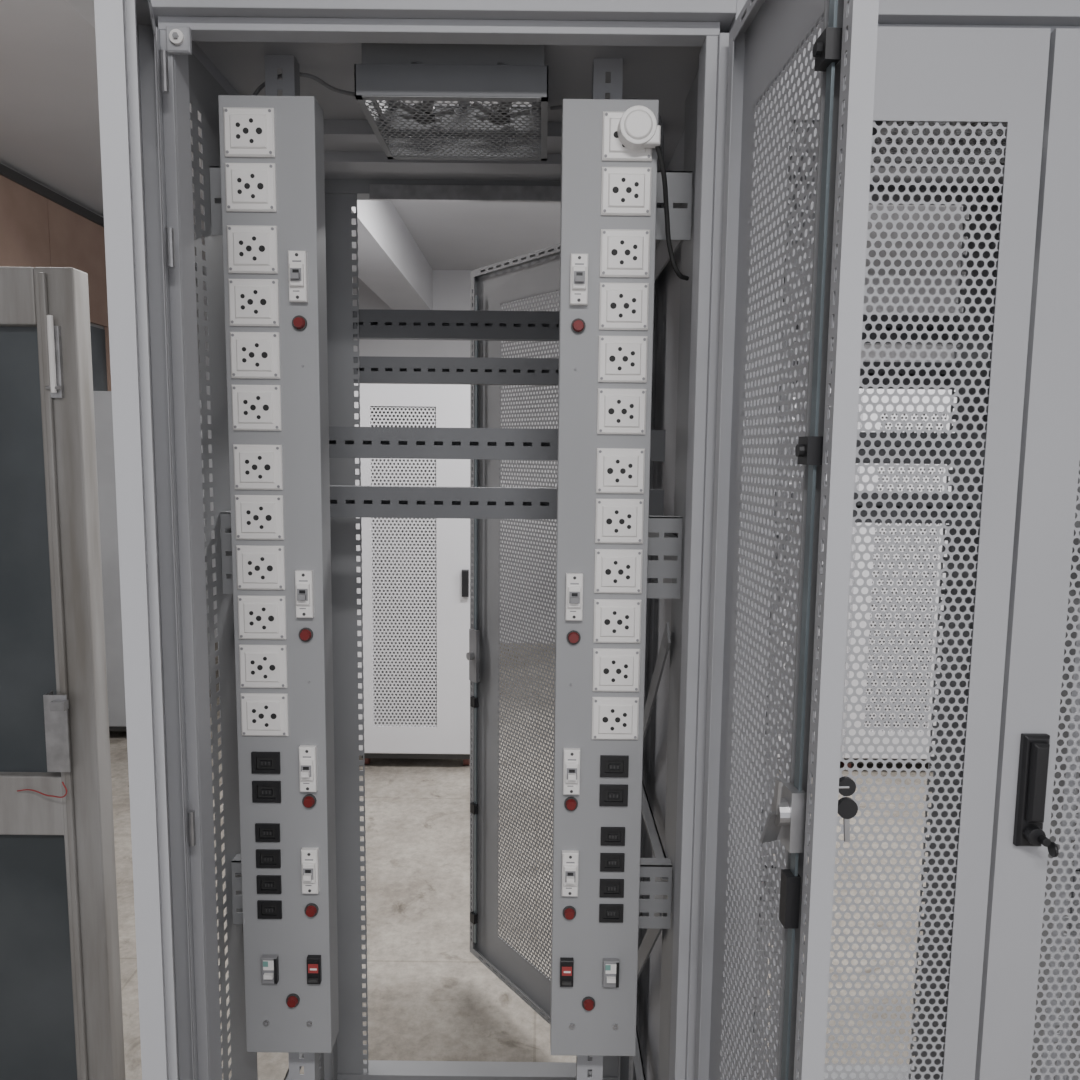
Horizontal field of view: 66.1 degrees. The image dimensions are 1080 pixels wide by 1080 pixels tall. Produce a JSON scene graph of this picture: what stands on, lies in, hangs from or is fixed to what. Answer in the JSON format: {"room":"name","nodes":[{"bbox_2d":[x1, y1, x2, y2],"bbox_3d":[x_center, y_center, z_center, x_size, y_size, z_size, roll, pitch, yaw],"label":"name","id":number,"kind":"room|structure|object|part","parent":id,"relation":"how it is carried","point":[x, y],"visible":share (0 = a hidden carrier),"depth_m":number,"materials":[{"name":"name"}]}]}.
{"room":"server room","nodes":[
{"label":"server room","id":0,"kind":"room"},
{"bbox_2d":[0,162,200,392],"bbox_3d":[-2.949,-0.163,2.148,0.100,3.200,10.300,1,6,0],"label":"wall","id":1,"kind":"structure","parent":0,"point":[91,324],"depth_m":5.31,"materials":[{"name":"paint"}]},
{"bbox_2d":[0,175,108,326],"bbox_3d":[-2.867,-1.453,2.914,0.025,0.640,8.100,1,6,0],"label":"wall panel","id":2,"kind":"object","parent":1,"relation":"attached to","point":[36,231],"depth_m":4.85,"materials":[{"name":"brown wood"}]},
{"bbox_2d":[0,163,196,270],"bbox_3d":[-2.860,-1.698,1.977,0.035,0.050,10.090,1,6,0],"label":"trim","id":3,"kind":"structure","parent":1,"relation":"attached to","point":[5,171],"depth_m":4.81,"materials":[{"name":"grey plastic"}]},
{"bbox_2d":[90,326,110,390],"bbox_3d":[-2.871,-1.120,5.137,0.025,0.500,3.750,1,6,0],"label":"window","id":4,"kind":"structure","parent":1,"relation":"in","point":[100,348],"depth_m":5.44,"materials":[{"name":"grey glass"}]},
{"bbox_2d":[0,0,968,274],"bbox_3d":[0.518,-1.743,1.973,7.000,0.050,10.300,1,6,0],"label":"ceiling","id":5,"kind":"structure","parent":0,"point":[50,124],"depth_m":4.38,"materials":[{"name":"paint"}]},
{"bbox_2d":[109,642,932,1079],"bbox_3d":[0.484,1.488,2.324,7.000,0.050,10.300,1,6,0],"label":"floor","id":6,"kind":"structure","parent":0,"point":[429,998],"depth_m":3.03,"materials":[{"name":"concrete"}]},
{"bbox_2d":[0,267,125,1079],"bbox_3d":[-1.492,0.447,1.885,0.995,2.073,0.072,1,6,0],"label":"door","id":7,"kind":"structure","parent":6,"relation":"on","point":[61,1016],"depth_m":1.87,"materials":[{"name":"wood"}]},
{"bbox_3d":[-1.492,0.456,1.895,0.825,1.853,0.006,1,6,0],"label":"partition glass","id":8,"kind":"part","parent":7,"relation":"part of","materials":[{"name":"grey glass"}]},
{"bbox_2d":[17,782,66,797],"bbox_3d":[-1.109,0.550,1.850,0.138,0.037,0.006,2,6,15],"label":"loose wire","id":9,"kind":"object","parent":7,"relation":"attached to","point":[62,782],"visible":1,"depth_m":1.84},
{"bbox_2d":[43,315,70,771],"bbox_3d":[-1.052,0.021,1.789,0.066,0.990,0.050,1,6,0],"label":"hinge","id":10,"kind":"object","parent":7,"relation":"attached to","point":[56,707],"visible":1,"depth_m":1.82,"materials":[{"name":"metal"}]},
{"bbox_2d":[93,391,209,730],"bbox_3d":[-2.531,0.126,5.084,0.660,2.000,0.845,1,6,0],"label":"storage cabinet","id":11,"kind":"object","parent":6,"relation":"on","point":[103,415],"visible":0.22,"depth_m":4.68,"materials":[{"name":"metal"}]},
{"bbox_3d":[-2.531,0.130,4.681,0.636,1.896,0.043,1,6,0],"label":"door","id":12,"kind":"part","parent":11,"relation":"part of","materials":[{"name":"paint"}]},
{"bbox_2d":[354,383,469,764],"bbox_3d":[-0.657,0.168,4.704,0.640,2.038,0.845,1,6,0],"label":"tall cabinet","id":13,"kind":"object","parent":6,"relation":"on","point":[416,571],"visible":0.83,"depth_m":4.35,"materials":[{"name":"white metal"}]},
{"bbox_3d":[-0.707,0.162,4.307,0.350,1.686,0.001,1,6,0],"label":"perforated panel","id":14,"kind":"part","parent":13,"relation":"part of","materials":[{"name":"white metal"}]},
{"bbox_3d":[-0.656,0.142,4.574,0.580,1.898,0.002,1,6,0],"label":"plate","id":15,"kind":"part","parent":13,"relation":"part of","materials":[{"name":"paint"}]},
{"bbox_2d":[94,0,878,1079],"bbox_3d":[-0.118,0.370,1.681,0.848,2.300,1.782,1,6,0],"label":"rack","id":16,"kind":"object","parent":6,"relation":"on","point":[710,66],"depth_m":1.21,"materials":[{"name":"metal"}]},
{"bbox_3d":[-0.448,0.417,0.995,0.022,2.126,0.390,-2,7,-20],"label":"door frame","id":17,"kind":"part","parent":16,"relation":"part of","materials":[{"name":"grey metal"}]},
{"bbox_3d":[-0.475,-0.656,1.086,0.031,0.032,0.016,1,6,0],"label":"frame corner screw plate","id":18,"kind":"part","parent":16,"relation":"part of","materials":[{"name":"grey metal"}]},
{"bbox_3d":[-0.400,0.097,1.282,0.138,1.479,0.076,1,6,0],"label":"power strip","id":19,"kind":"part","parent":16,"relation":"part of","materials":[{"name":"grey metal"}]},
{"bbox_2d":[354,43,547,160],"bbox_3d":[-0.126,-0.690,1.313,0.277,0.084,0.260,1,6,0],"label":"tray","id":20,"kind":"object","parent":16,"relation":"on","point":[388,74],"depth_m":1.20,"materials":[{"name":"paint"}]},
{"bbox_2d":[364,100,540,157],"bbox_3d":[-0.129,-0.649,1.317,0.265,0.001,0.252,1,6,0],"label":"fan grille","id":21,"kind":"object","parent":16,"relation":"attached to","point":[372,101],"depth_m":1.30,"materials":[{"name":"grey metal"}]},
{"bbox_2d":[252,72,664,163],"bbox_3d":[-0.126,-0.618,1.336,0.666,0.220,0.104,0,6,-3],"label":"wiring","id":22,"kind":"object","parent":16,"relation":"attached to","point":[279,76],"visible":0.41,"depth_m":1.31,"materials":[{"name":"grey plastic"}]},
{"bbox_3d":[-0.361,-0.687,1.304,0.205,0.081,0.025,-1,7,-18],"label":"fan cord","id":23,"kind":"part","parent":22,"relation":"part of","materials":[{"name":"grey plastic"}]},
{"bbox_3d":[0.121,-0.616,1.365,0.214,0.215,0.048,4,7,25],"label":"earth cord","id":24,"kind":"part","parent":22,"relation":"part of","materials":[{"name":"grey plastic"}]},
{"bbox_3d":[-0.143,0.291,1.940,0.796,2.201,0.085,1,6,0],"label":"frame","id":25,"kind":"part","parent":16,"relation":"part of","materials":[{"name":"paint"}]},
{"bbox_3d":[0.008,0.298,2.276,0.022,2.126,0.714,-4,8,-37],"label":"door frame","id":26,"kind":"part","parent":16,"relation":"part of","materials":[{"name":"paint"}]},
{"bbox_3d":[0.015,0.298,2.280,0.001,1.921,0.466,-4,8,-37],"label":"door perforated panel","id":27,"kind":"part","parent":16,"relation":"part of","materials":[{"name":"grey metal"}]},
{"bbox_2d":[550,99,658,1055],"bbox_3d":[0.094,0.102,1.282,0.138,1.479,0.076,1,6,0],"label":"power strip","id":28,"kind":"object","parent":16,"relation":"attached to","point":[609,188],"visible":0.97,"depth_m":1.26,"materials":[{"name":"grey metal"}]},
{"bbox_2d":[617,105,688,280],"bbox_3d":[0.169,-0.503,1.213,0.118,0.224,0.085,1,6,0],"label":"plug","id":29,"kind":"object","parent":28,"relation":"in","point":[638,129],"depth_m":1.17,"materials":[{"name":"white plastic"}]},
{"bbox_3d":[0.262,0.418,0.987,0.001,1.898,0.290,0,6,-3],"label":"door perforated panel","id":30,"kind":"part","parent":16,"relation":"part of","materials":[{"name":"grey metal"}]},
{"bbox_3d":[0.254,0.426,0.987,0.022,2.126,0.390,0,6,-3],"label":"door frame","id":31,"kind":"part","parent":16,"relation":"part of","materials":[{"name":"grey metal"}]},
{"bbox_3d":[0.243,0.442,0.835,0.051,2.086,0.034,0,6,-3],"label":"door lock rod","id":32,"kind":"part","parent":16,"relation":"part of","materials":[{"name":"metal"}]},
{"bbox_2d":[778,388,830,757],"bbox_3d":[1.268,0.188,4.704,0.640,2.038,0.845,1,6,0],"label":"tall cabinet","id":33,"kind":"object","parent":6,"relation":"on","point":[793,418],"visible":0.02,"depth_m":4.34,"materials":[{"name":"white metal"}]},
{"bbox_2d":[639,0,1079,1079],"bbox_3d":[0.829,0.360,1.868,1.152,2.300,1.500,1,6,0],"label":"rack","id":34,"kind":"object","parent":6,"relation":"on","point":[976,109],"visible":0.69,"depth_m":1.14,"materials":[{"name":"metal"}]},
{"bbox_3d":[0.448,0.400,1.164,0.290,1.898,0.001,1,6,0],"label":"door perforated panel","id":35,"kind":"part","parent":34,"relation":"part of","materials":[{"name":"grey metal"}]},
{"bbox_3d":[0.651,0.377,1.220,0.796,2.200,0.074,1,6,0],"label":"frame","id":36,"kind":"part","parent":34,"relation":"part of","materials":[{"name":"grey metal"}]},
{"bbox_3d":[0.652,0.300,1.940,0.796,2.201,0.085,1,6,0],"label":"frame","id":37,"kind":"part","parent":34,"relation":"part of","materials":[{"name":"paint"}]},
{"bbox_2d":[871,121,1005,164],"bbox_3d":[0.669,-0.682,1.313,0.277,0.084,0.260,1,6,0],"label":"tray","id":38,"kind":"object","parent":34,"relation":"on","point":[894,131],"depth_m":1.42,"materials":[{"name":"paint"}]},
{"bbox_2d":[871,121,1006,162],"bbox_3d":[0.666,-0.641,1.317,0.265,0.001,0.252,1,6,0],"label":"fan grille","id":39,"kind":"object","parent":34,"relation":"attached to","point":[896,130],"depth_m":1.34,"materials":[{"name":"grey metal"}]},
{"bbox_3d":[0.844,0.412,1.173,0.406,2.126,0.022,1,6,0],"label":"door frame","id":40,"kind":"part","parent":34,"relation":"part of","materials":[{"name":"grey metal"}]},
{"bbox_3d":[0.681,0.349,1.133,0.036,0.160,0.046,1,6,0],"label":"swing handle","id":41,"kind":"part","parent":34,"relation":"part of","materials":[{"name":"black plastic"}]},
{"bbox_3d":[0.852,0.405,1.164,0.290,1.898,0.001,1,6,0],"label":"door perforated panel","id":42,"kind":"part","parent":34,"relation":"part of","materials":[{"name":"grey metal"}]},
{"bbox_2d":[841,389,956,767],"bbox_3d":[1.938,0.195,4.704,0.640,2.038,0.845,1,6,0],"label":"tall cabinet","id":43,"kind":"object","parent":6,"relation":"on","point":[905,399],"visible":0.37,"depth_m":4.35,"materials":[{"name":"white metal"}]},
{"bbox_3d":[1.938,0.169,4.574,0.580,1.898,0.002,1,6,0],"label":"plate","id":44,"kind":"part","parent":43,"relation":"part of","materials":[{"name":"paint"}]},
{"bbox_3d":[1.888,0.189,4.307,0.350,1.686,0.001,1,6,0],"label":"perforated panel","id":45,"kind":"part","parent":43,"relation":"part of","materials":[{"name":"white metal"}]},
{"bbox_2d":[203,267,964,642],"bbox_3d":[0.557,-0.676,7.218,6.900,3.200,0.100,1,6,0],"label":"wall","id":46,"kind":"structure","parent":0,"point":[451,288],"depth_m":7.07,"materials":[{"name":"paint"}]},
{"bbox_2d":[65,0,432,309],"bbox_3d":[-1.074,-1.555,1.945,0.320,0.350,10.200,1,6,0],"label":"ceiling beam","id":47,"kind":"structure","parent":46,"relation":"attached to","point":[391,263],"depth_m":5.37,"materials":[{"name":"paint"}]}
]}

